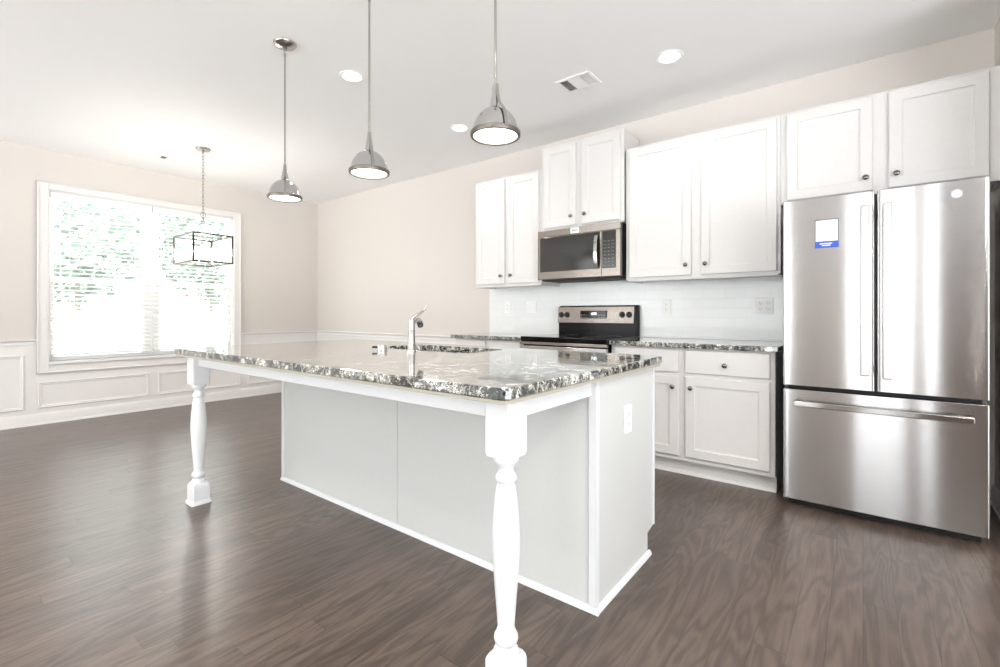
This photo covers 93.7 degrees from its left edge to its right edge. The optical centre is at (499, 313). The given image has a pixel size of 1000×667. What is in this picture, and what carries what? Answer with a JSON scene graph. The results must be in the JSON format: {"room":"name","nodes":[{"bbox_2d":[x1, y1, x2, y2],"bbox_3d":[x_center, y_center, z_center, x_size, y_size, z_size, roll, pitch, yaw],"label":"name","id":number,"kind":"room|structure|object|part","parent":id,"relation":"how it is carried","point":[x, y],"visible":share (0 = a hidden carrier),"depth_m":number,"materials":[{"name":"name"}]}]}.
{"room":"kitchen","nodes":[
{"label":"kitchen","id":0,"kind":"room"},
{"bbox_2d":[0,140,317,417],"bbox_3d":[-5.443,-0.273,3.632,0.186,2.745,8.676,0,0,38],"label":"wall","id":1,"kind":"structure","parent":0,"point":[279,240],"depth_m":5.28,"materials":[{"name":"beige paint"}]},
{"bbox_2d":[50,191,151,355],"bbox_3d":[-4.278,-0.402,5.062,0.061,1.659,0.853,0,0,38],"label":"window blind","id":2,"kind":"object","parent":1,"relation":"attached to","point":[55,195],"visible":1,"depth_m":5.03,"materials":[{"name":"white plastic"}]},
{"bbox_3d":[-4.281,0.417,5.065,0.044,0.022,0.841,0,0,38],"label":"rail","id":3,"kind":"part","parent":2,"relation":"part of","materials":[{"name":"white plastic"}]},
{"bbox_3d":[-4.281,-0.378,5.065,0.052,1.575,0.556,0,0,38],"label":"ladder cord","id":4,"kind":"part","parent":2,"relation":"part of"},
{"bbox_2d":[36,180,240,373],"bbox_3d":[-4.025,-0.360,5.414,0.165,1.910,1.920,0,0,38],"label":"window","id":5,"kind":"structure","parent":1,"relation":"attached to","point":[45,363],"depth_m":5.24,"materials":[{"name":"white paint"}]},
{"bbox_3d":[-4.353,-0.776,5.093,0.030,0.913,0.818,0,0,38],"label":"sash","id":6,"kind":"part","parent":5,"relation":"part of","materials":[{"name":"glass"}]},
{"bbox_3d":[-4.329,0.060,5.075,0.030,0.840,0.818,0,0,38],"label":"sash","id":7,"kind":"part","parent":5,"relation":"part of","materials":[{"name":"glass"}]},
{"bbox_3d":[-4.018,0.495,5.408,0.145,0.030,1.752,0,0,38],"label":"sill","id":8,"kind":"part","parent":5,"relation":"part of","materials":[{"name":"white paint"}]},
{"bbox_3d":[-3.797,-0.776,5.811,0.030,0.913,0.818,0,0,38],"label":"sash","id":9,"kind":"part","parent":5,"relation":"part of","materials":[{"name":"glass"}]},
{"bbox_3d":[-3.773,0.060,5.793,0.030,0.840,0.818,0,0,38],"label":"sash","id":10,"kind":"part","parent":5,"relation":"part of","materials":[{"name":"glass"}]},
{"bbox_2d":[0,384,281,429],"bbox_3d":[-5.318,1.043,3.661,0.028,0.114,8.476,0,0,38],"label":"baseboard","id":11,"kind":"structure","parent":1,"relation":"attached to","point":[20,421],"depth_m":5.15,"materials":[{"name":"white paint"}]},
{"bbox_2d":[152,207,231,350],"bbox_3d":[-3.748,-0.402,5.746,0.061,1.659,0.853,0,0,38],"label":"window blind","id":12,"kind":"object","parent":1,"relation":"attached to","point":[161,211],"visible":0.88,"depth_m":5.68,"materials":[{"name":"white plastic"}]},
{"bbox_3d":[-3.752,0.417,5.749,0.044,0.022,0.841,0,0,38],"label":"rail","id":13,"kind":"part","parent":12,"relation":"part of","materials":[{"name":"white plastic"}]},
{"bbox_3d":[-3.752,-0.378,5.749,0.052,1.575,0.556,0,0,38],"label":"ladder cord","id":14,"kind":"part","parent":12,"relation":"part of","materials":[{"name":"white fabric"}]},
{"bbox_2d":[0,392,999,666],"bbox_3d":[-1.510,1.130,0.712,10.060,0.060,8.876,0,0,38],"label":"floor","id":15,"kind":"structure","parent":0,"point":[105,561],"depth_m":1.92,"materials":[{"name":"brown wood"}]},
{"bbox_2d":[175,352,659,666],"bbox_3d":[-0.559,0.666,2.445,2.386,0.868,1.205,0,0,38],"label":"kitchen island","id":16,"kind":"object","parent":15,"relation":"on","point":[548,493],"visible":0.88,"depth_m":1.98,"materials":[{"name":"paint"}]},
{"bbox_3d":[-1.759,0.671,2.735,0.107,0.857,0.107,0,0,38],"label":"turned leg","id":17,"kind":"part","parent":16,"relation":"part of","materials":[{"name":"paint"}]},
{"bbox_3d":[-1.436,0.672,3.103,0.026,0.856,0.010,0,0,38],"label":"corner trim","id":18,"kind":"part","parent":16,"relation":"part of","materials":[{"name":"paint"}]},
{"bbox_3d":[-0.975,0.672,2.753,1.134,0.856,0.007,0,0,38],"label":"panel","id":19,"kind":"part","parent":16,"relation":"part of","materials":[{"name":"paint"}]},
{"bbox_2d":[175,339,661,400],"bbox_3d":[-0.558,0.215,2.446,2.402,0.034,1.225,0,0,38],"label":"island countertop","id":20,"kind":"structure","parent":16,"relation":"on","point":[486,372],"depth_m":1.86,"materials":[{"name":"stone"}]},
{"bbox_2d":[372,344,387,350],"bbox_3d":[-0.641,0.182,2.517,0.077,0.032,0.065,0,0,38],"label":"soap dispenser","id":21,"kind":"object","parent":20,"relation":"on","point":[382,347],"visible":1,"depth_m":2.50,"materials":[{"name":"silver metal"}]},
{"bbox_2d":[406,305,426,351],"bbox_3d":[-0.459,0.077,2.542,0.105,0.241,0.224,0,0,-14],"label":"faucet","id":22,"kind":"object","parent":20,"relation":"on","point":[412,321],"visible":1,"depth_m":2.44,"materials":[{"name":"silver metal"}]},
{"bbox_3d":[-0.427,-0.003,2.452,0.087,0.080,0.020,0,0,1],"label":"lever","id":23,"kind":"part","parent":22,"relation":"part of","materials":[{"name":"silver metal"}]},
{"bbox_3d":[-0.454,0.050,2.553,0.036,0.059,0.213,0,0,3],"label":"spout","id":24,"kind":"part","parent":22,"relation":"part of","materials":[{"name":"silver metal"}]},
{"bbox_2d":[417,350,452,352],"bbox_3d":[-0.358,0.316,2.665,0.740,0.168,0.357,0,0,38],"label":"sink","id":25,"kind":"object","parent":20,"relation":"in","point":[417,350],"visible":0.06,"depth_m":2.92,"materials":[{"name":"silver metal"}]},
{"bbox_3d":[-0.380,1.089,2.620,2.289,0.021,0.553,0,0,38],"label":"shoe moulding","id":26,"kind":"part","parent":16,"relation":"part of","materials":[{"name":"paint"}]},
{"bbox_3d":[-0.096,0.672,2.072,1.081,0.856,0.007,0,0,38],"label":"panel","id":27,"kind":"part","parent":16,"relation":"part of","materials":[{"name":"paint"}]},
{"bbox_3d":[0.018,0.671,1.359,0.107,0.857,0.107,0,0,38],"label":"turned leg","id":28,"kind":"part","parent":16,"relation":"part of","materials":[{"name":"paint"}]},
{"bbox_3d":[0.347,0.672,1.732,0.032,0.856,0.026,0,0,38],"label":"corner trim","id":29,"kind":"part","parent":16,"relation":"part of","materials":[{"name":"paint"}]},
{"bbox_2d":[624,404,631,434],"bbox_3d":[0.532,0.438,1.947,0.009,0.116,0.072,0,0,38],"label":"wall outlet","id":30,"kind":"object","parent":16,"relation":"attached to","point":[628,408],"visible":1,"depth_m":1.94,"materials":[{"name":"white plastic"}]},
{"bbox_3d":[0.717,0.613,2.188,0.007,0.738,0.016,0,0,38],"label":"corner trim","id":31,"kind":"part","parent":16,"relation":"part of","materials":[{"name":"paint"}]},
{"bbox_2d":[456,338,522,347],"bbox_3d":[0.062,0.666,4.434,0.788,0.867,0.662,0,0,38],"label":"base cabinet","id":32,"kind":"object","parent":15,"relation":"on","point":[476,342],"visible":0.06,"depth_m":4.18,"materials":[{"name":"white paint"}]},
{"bbox_3d":[-0.268,0.322,4.325,0.340,0.153,0.020,0,0,38],"label":"drawer","id":33,"kind":"part","parent":32,"relation":"part of","materials":[{"name":"white paint"}]},
{"bbox_2d":[450,332,544,340],"bbox_3d":[0.052,0.215,4.450,0.832,0.034,0.649,0,0,38],"label":"countertop","id":34,"kind":"structure","parent":32,"relation":"on","point":[491,335],"depth_m":4.26,"materials":[{"name":"stone"}]},
{"bbox_3d":[0.038,0.322,4.087,0.345,0.153,0.020,0,0,38],"label":"drawer","id":35,"kind":"part","parent":32,"relation":"part of","materials":[{"name":"white paint"}]},
{"bbox_2d":[521,305,639,352],"bbox_3d":[0.663,0.514,3.919,0.780,1.172,0.723,0,0,38],"label":"electric range","id":36,"kind":"object","parent":15,"relation":"on","point":[581,328],"visible":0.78,"depth_m":4.00,"materials":[{"name":"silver metal"}]},
{"bbox_3d":[0.489,0.546,3.695,0.766,0.568,0.042,0,0,38],"label":"oven door","id":37,"kind":"part","parent":36,"relation":"part of","materials":[{"name":"silver metal"}]},
{"bbox_3d":[0.490,0.242,3.696,0.772,0.026,0.034,0,0,38],"label":"trim","id":38,"kind":"part","parent":36,"relation":"part of","materials":[{"name":"silver metal"}]},
{"bbox_2d":[521,334,638,344],"bbox_3d":[0.668,0.208,3.926,0.780,0.040,0.615,0,0,38],"label":"cooktop","id":39,"kind":"object","parent":36,"relation":"in","point":[547,339],"depth_m":3.76,"materials":[{"name":"black ceramic"}]},
{"bbox_3d":[0.838,0.012,4.167,0.738,0.148,0.029,0,0,38],"label":"control panel","id":40,"kind":"part","parent":36,"relation":"part of","materials":[{"name":"silver metal"}]},
{"bbox_2d":[612,345,784,492],"bbox_3d":[1.419,0.666,3.382,1.058,0.867,0.662,0,0,38],"label":"base cabinet","id":41,"kind":"object","parent":15,"relation":"on","point":[719,413],"visible":0.77,"depth_m":3.02,"materials":[{"name":"white paint"}]},
{"bbox_3d":[1.030,0.322,3.320,0.462,0.153,0.020,0,0,38],"label":"drawer","id":42,"kind":"part","parent":41,"relation":"part of","materials":[{"name":"white paint"}]},
{"bbox_3d":[1.029,0.692,3.319,0.462,0.540,0.020,0,0,38],"label":"door","id":43,"kind":"part","parent":41,"relation":"part of","materials":[{"name":"white paint"}]},
{"bbox_2d":[609,337,782,351],"bbox_3d":[1.430,0.215,3.382,1.086,0.034,0.649,0,0,38],"label":"countertop","id":44,"kind":"structure","parent":41,"relation":"on","point":[713,344],"depth_m":3.21,"materials":[{"name":"stone"}]},
{"bbox_3d":[1.281,1.090,3.204,1.058,0.020,0.016,0,0,38],"label":"shoe moulding","id":45,"kind":"part","parent":41,"relation":"part of","materials":[{"name":"white paint"}]},
{"bbox_3d":[1.444,0.322,2.999,0.497,0.153,0.020,0,0,38],"label":"drawer","id":46,"kind":"part","parent":41,"relation":"part of","materials":[{"name":"white paint"}]},
{"bbox_3d":[1.444,0.692,2.998,0.497,0.540,0.020,0,0,38],"label":"door","id":47,"kind":"part","parent":41,"relation":"part of","materials":[{"name":"white paint"}]},
{"bbox_2d":[783,176,989,541],"bbox_3d":[2.148,0.224,2.686,0.834,1.752,0.722,0,0,38],"label":"refrigerator","id":48,"kind":"object","parent":15,"relation":"on","point":[886,293],"visible":1,"depth_m":2.39,"materials":[{"name":"silver metal"}]},
{"bbox_3d":[1.808,-0.117,2.592,0.412,1.050,0.052,0,0,38],"label":"door","id":49,"kind":"part","parent":48,"relation":"part of","materials":[{"name":"silver metal"}]},
{"bbox_3d":[1.908,-0.120,2.451,0.038,0.890,0.056,0,0,38],"label":"handle","id":50,"kind":"part","parent":48,"relation":"part of","materials":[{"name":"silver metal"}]},
{"bbox_3d":[1.944,0.503,2.424,0.724,0.030,0.058,0,0,38],"label":"drawer handle","id":51,"kind":"part","parent":48,"relation":"part of","materials":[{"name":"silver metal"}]},
{"bbox_3d":[1.974,0.743,2.463,0.834,0.625,0.052,0,0,38],"label":"freezer drawer","id":52,"kind":"part","parent":48,"relation":"part of","materials":[{"name":"silver metal"}]},
{"bbox_3d":[1.980,-0.115,2.396,0.038,0.900,0.056,0,0,38],"label":"handle","id":53,"kind":"part","parent":48,"relation":"part of","materials":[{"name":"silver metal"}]},
{"bbox_3d":[2.141,-0.117,2.333,0.412,1.050,0.052,0,0,38],"label":"door","id":54,"kind":"part","parent":48,"relation":"part of","materials":[{"name":"silver metal"}]},
{"bbox_2d":[0,0,999,203],"bbox_3d":[-1.510,-1.685,0.712,10.060,0.080,8.876,0,0,38],"label":"ceiling","id":55,"kind":"structure","parent":0,"point":[132,83],"depth_m":3.12,"materials":[{"name":"paint"}]},
{"bbox_2d":[156,155,198,165],"bbox_3d":[-3.454,-1.641,5.028,0.140,0.008,0.360,0,0,38],"label":"ceiling vent","id":56,"kind":"object","parent":55,"relation":"in","point":[163,157],"visible":1,"depth_m":5.01,"materials":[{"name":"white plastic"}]},
{"bbox_2d":[173,146,233,266],"bbox_3d":[-2.960,-1.067,4.670,0.514,1.155,0.358,0,0,38],"label":"lantern chandelier","id":57,"kind":"object","parent":55,"relation":"hanging from","point":[199,148],"visible":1,"depth_m":4.66,"materials":[{"name":"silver metal"}]},
{"bbox_3d":[-2.960,-1.287,4.670,0.017,0.631,0.017,0,0,-7],"label":"chain","id":58,"kind":"part","parent":57,"relation":"part of","materials":[{"name":"silver metal"}]},
{"bbox_3d":[-2.960,-0.629,4.670,0.514,0.279,0.358,0,0,38],"label":"lantern frame","id":59,"kind":"part","parent":57,"relation":"part of","materials":[{"name":"metal"}]},
{"bbox_2d":[267,37,302,202],"bbox_3d":[-1.311,-1.171,2.856,0.199,0.949,0.199,0,0,38],"label":"pendant lamp","id":60,"kind":"object","parent":55,"relation":"hanging from","point":[285,190],"visible":1,"depth_m":2.83,"materials":[{"name":"silver metal"}]},
{"bbox_3d":[-1.311,-0.765,2.856,0.195,0.125,0.195,0,0,38],"label":"lamp shade","id":61,"kind":"part","parent":60,"relation":"part of","materials":[{"name":"silver metal"}]},
{"bbox_3d":[-1.311,-1.249,2.856,0.016,0.682,0.016,0,0,38],"label":"rod","id":62,"kind":"part","parent":60,"relation":"part of","materials":[{"name":"silver metal"}]},
{"bbox_2d":[339,70,364,82],"bbox_3d":[-1.026,-1.641,3.248,0.170,0.008,0.170,0,0,38],"label":"recessed light","id":63,"kind":"object","parent":55,"relation":"in","point":[352,76],"visible":1,"depth_m":3.24,"materials":[{"name":"white plastic"}]},
{"bbox_2d":[348,0,389,179],"bbox_3d":[-0.655,-1.171,2.348,0.199,0.949,0.199,0,0,38],"label":"pendant lamp","id":64,"kind":"object","parent":55,"relation":"hanging from","point":[369,164],"visible":1,"depth_m":2.32,"materials":[{"name":"silver metal"}]},
{"bbox_3d":[-0.655,-0.765,2.348,0.195,0.125,0.195,0,0,38],"label":"lamp shade","id":65,"kind":"part","parent":64,"relation":"part of","materials":[{"name":"silver metal"}]},
{"bbox_3d":[-0.655,-1.249,2.348,0.016,0.682,0.016,0,0,38],"label":"rod","id":66,"kind":"part","parent":64,"relation":"part of","materials":[{"name":"silver metal"}]},
{"bbox_2d":[450,124,468,131],"bbox_3d":[-0.356,-1.641,4.153,0.170,0.008,0.170,0,0,38],"label":"recessed light","id":67,"kind":"object","parent":55,"relation":"in","point":[457,127],"visible":1,"depth_m":4.14,"materials":[{"name":"white plastic"}]},
{"bbox_2d":[470,0,520,145],"bbox_3d":[-0.018,-1.171,1.855,0.199,0.949,0.199,0,0,38],"label":"pendant lamp","id":68,"kind":"object","parent":55,"relation":"hanging from","point":[494,125],"visible":1,"depth_m":1.82,"materials":[{"name":"silver metal"}]},
{"bbox_3d":[-0.018,-0.765,1.855,0.195,0.125,0.195,0,0,38],"label":"lamp shade","id":69,"kind":"part","parent":68,"relation":"part of","materials":[{"name":"silver metal"}]},
{"bbox_3d":[-0.018,-1.249,1.855,0.016,0.682,0.016,0,0,38],"label":"rod","id":70,"kind":"part","parent":68,"relation":"part of","materials":[{"name":"silver metal"}]},
{"bbox_2d":[555,70,601,93],"bbox_3d":[0.557,-1.641,3.328,0.265,0.008,0.205,0,0,38],"label":"ceiling vent","id":71,"kind":"object","parent":55,"relation":"in","point":[586,79],"visible":1,"depth_m":3.32,"materials":[{"name":"white plastic"}]},
{"bbox_2d":[656,49,683,64],"bbox_3d":[1.087,-1.641,3.003,0.170,0.008,0.170,0,0,38],"label":"recessed light","id":72,"kind":"object","parent":55,"relation":"in","point":[669,56],"visible":1,"depth_m":2.99,"materials":[{"name":"white plastic"}]},
{"bbox_2d":[318,28,994,500],"bbox_3d":[1.125,-0.273,4.114,10.060,2.745,0.150,0,0,38],"label":"wall","id":73,"kind":"structure","parent":0,"point":[388,253],"depth_m":4.78,"materials":[{"name":"beige paint"}]},
{"bbox_2d":[317,331,455,340],"bbox_3d":[-1.421,0.283,5.987,3.340,0.058,0.026,0,0,38],"label":"trim","id":74,"kind":"structure","parent":73,"relation":"attached to","point":[339,333],"depth_m":6.02,"materials":[{"name":"white paint"}]},
{"bbox_2d":[505,302,510,312],"bbox_3d":[0.077,-0.065,4.824,0.072,0.116,0.009,0,0,38],"label":"wall outlet","id":75,"kind":"object","parent":73,"relation":"attached to","point":[507,304],"visible":1,"depth_m":4.82,"materials":[{"name":"white plastic"}]},
{"bbox_2d":[475,169,559,288],"bbox_3d":[0.146,-0.775,4.549,0.781,1.040,0.376,0,0,38],"label":"upper cabinet","id":76,"kind":"object","parent":73,"relation":"attached to","point":[508,210],"visible":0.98,"depth_m":4.42,"materials":[{"name":"white paint"}]},
{"bbox_3d":[-0.092,-0.779,4.548,0.345,0.992,0.020,0,0,38],"label":"door","id":77,"kind":"part","parent":76,"relation":"part of","materials":[{"name":"white paint"}]},
{"bbox_3d":[0.214,-0.779,4.310,0.340,0.992,0.020,0,0,38],"label":"door","id":78,"kind":"part","parent":76,"relation":"part of","materials":[{"name":"white paint"}]},
{"bbox_2d":[526,301,535,312],"bbox_3d":[0.309,-0.065,4.645,0.118,0.116,0.010,0,0,38],"label":"light switch","id":79,"kind":"object","parent":73,"relation":"attached to","point":[530,305],"visible":1,"depth_m":4.64,"materials":[{"name":"white plastic"}]},
{"bbox_2d":[542,128,638,230],"bbox_3d":[0.763,-1.100,4.071,0.776,0.750,0.376,0,0,38],"label":"upper cabinet","id":80,"kind":"object","parent":73,"relation":"attached to","point":[584,180],"visible":0.84,"depth_m":3.92,"materials":[{"name":"white paint"}]},
{"bbox_3d":[0.519,-1.104,4.075,0.320,0.702,0.020,0,0,38],"label":"door","id":81,"kind":"part","parent":80,"relation":"part of","materials":[{"name":"white paint"}]},
{"bbox_2d":[538,222,625,282],"bbox_3d":[0.742,-0.503,4.039,0.770,0.437,0.433,0,0,38],"label":"microwave oven","id":82,"kind":"object","parent":80,"relation":"attached to","point":[591,253],"visible":0.95,"depth_m":3.87,"materials":[{"name":"metal"}]},
{"bbox_3d":[0.585,-0.481,3.968,0.610,0.368,0.040,0,0,38],"label":"door","id":83,"kind":"part","parent":82,"relation":"part of","materials":[{"name":"silver metal"}]},
{"bbox_3d":[0.650,-0.695,3.920,0.770,0.055,0.036,0,0,38],"label":"trim","id":84,"kind":"part","parent":82,"relation":"part of","materials":[{"name":"silver metal"}]},
{"bbox_3d":[0.770,-0.502,3.769,0.030,0.256,0.040,0,0,38],"label":"handle","id":85,"kind":"part","parent":82,"relation":"part of","materials":[{"name":"silver metal"}]},
{"bbox_3d":[0.867,-0.511,3.724,0.117,0.298,0.004,0,0,38],"label":"keypad glass","id":86,"kind":"part","parent":82,"relation":"part of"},
{"bbox_3d":[0.890,-0.481,3.731,0.158,0.368,0.040,0,0,38],"label":"control panel","id":87,"kind":"part","parent":82,"relation":"part of","materials":[{"name":"silver metal"}]},
{"bbox_3d":[0.823,-1.104,3.839,0.340,0.702,0.020,0,0,38],"label":"door","id":88,"kind":"part","parent":80,"relation":"part of","materials":[{"name":"white paint"}]},
{"bbox_2d":[662,300,670,313],"bbox_3d":[1.360,-0.055,3.831,0.072,0.116,0.009,0,0,38],"label":"wall outlet","id":89,"kind":"object","parent":73,"relation":"attached to","point":[666,304],"visible":1,"depth_m":3.83,"materials":[{"name":"white plastic"}]},
{"bbox_2d":[626,115,782,283],"bbox_3d":[1.502,-0.777,3.499,1.058,1.050,0.376,0,0,38],"label":"upper cabinet","id":90,"kind":"object","parent":73,"relation":"attached to","point":[706,205],"visible":0.93,"depth_m":3.32,"materials":[{"name":"white paint"}]},
{"bbox_3d":[1.203,-0.781,3.545,0.470,1.002,0.020,0,0,38],"label":"door","id":91,"kind":"part","parent":90,"relation":"part of","materials":[{"name":"white paint"}]},
{"bbox_3d":[1.629,-0.781,3.215,0.472,1.002,0.020,0,0,38],"label":"door","id":92,"kind":"part","parent":90,"relation":"part of","materials":[{"name":"white paint"}]},
{"bbox_2d":[641,335,782,340],"bbox_3d":[1.620,0.188,3.628,1.086,0.020,0.012,0,0,38],"label":"trim","id":93,"kind":"structure","parent":73,"relation":"attached to","point":[657,336],"depth_m":3.60,"materials":[{"name":"white tile"}]},
{"bbox_2d":[755,298,773,313],"bbox_3d":[1.918,-0.055,3.399,0.118,0.116,0.009,0,0,38],"label":"wall outlet","id":94,"kind":"object","parent":73,"relation":"attached to","point":[762,305],"visible":1,"depth_m":3.40,"materials":[{"name":"white plastic"}]},
{"bbox_2d":[781,66,999,207],"bbox_3d":[2.326,-1.001,2.861,1.022,0.602,0.376,0,0,38],"label":"upper cabinet","id":95,"kind":"object","parent":73,"relation":"attached to","point":[947,129],"visible":0.85,"depth_m":2.70,"materials":[{"name":"white paint"}]},
{"bbox_3d":[2.031,-1.005,2.904,0.435,0.554,0.020,0,0,38],"label":"door","id":96,"kind":"part","parent":95,"relation":"part of","materials":[{"name":"white paint"}]},
{"bbox_3d":[2.161,-0.805,2.770,0.031,0.031,0.032,0,0,38],"label":"knob","id":97,"kind":"part","parent":95,"relation":"part of","materials":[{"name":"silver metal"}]},
{"bbox_3d":[2.272,-0.805,2.684,0.031,0.031,0.032,0,0,38],"label":"knob","id":98,"kind":"part","parent":95,"relation":"part of","materials":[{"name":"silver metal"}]},
{"bbox_3d":[2.422,-1.005,2.600,0.410,0.554,0.020,0,0,38],"label":"door","id":99,"kind":"part","parent":95,"relation":"part of","materials":[{"name":"white paint"}]},
{"bbox_2d":[995,18,999,490],"bbox_3d":[3.656,-0.273,1.618,2.600,2.745,0.716,0,0,38],"label":"wall","id":100,"kind":"structure","parent":0,"point":[997,27],"depth_m":2.64,"materials":[{"name":"beige paint"}]},
{"bbox_2d":[990,485,999,520],"bbox_3d":[2.619,1.043,2.424,0.028,0.114,0.711,0,0,38],"label":"baseboard","id":101,"kind":"structure","parent":100,"relation":"attached to","point":[995,493],"depth_m":2.61,"materials":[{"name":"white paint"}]},
{"label":"outside","id":102,"kind":"structure","parent":0,"visible":0},
{"bbox_3d":[-17.259,1.650,15.898,33.240,0.100,64.000,0,0,38],"label":"ground","id":103,"kind":"structure","parent":102,"visible":0},
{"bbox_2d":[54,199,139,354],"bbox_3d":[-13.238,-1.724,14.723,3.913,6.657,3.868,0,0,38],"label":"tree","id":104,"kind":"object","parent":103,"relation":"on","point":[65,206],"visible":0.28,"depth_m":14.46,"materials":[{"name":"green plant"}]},
{"bbox_2d":[159,214,225,311],"bbox_3d":[-11.241,-1.798,18.181,3.892,6.805,3.875,0,0,38],"label":"tree","id":105,"kind":"object","parent":103,"relation":"on","point":[171,216],"visible":0.32,"depth_m":17.36,"materials":[{"name":"green plant"}]}
]}

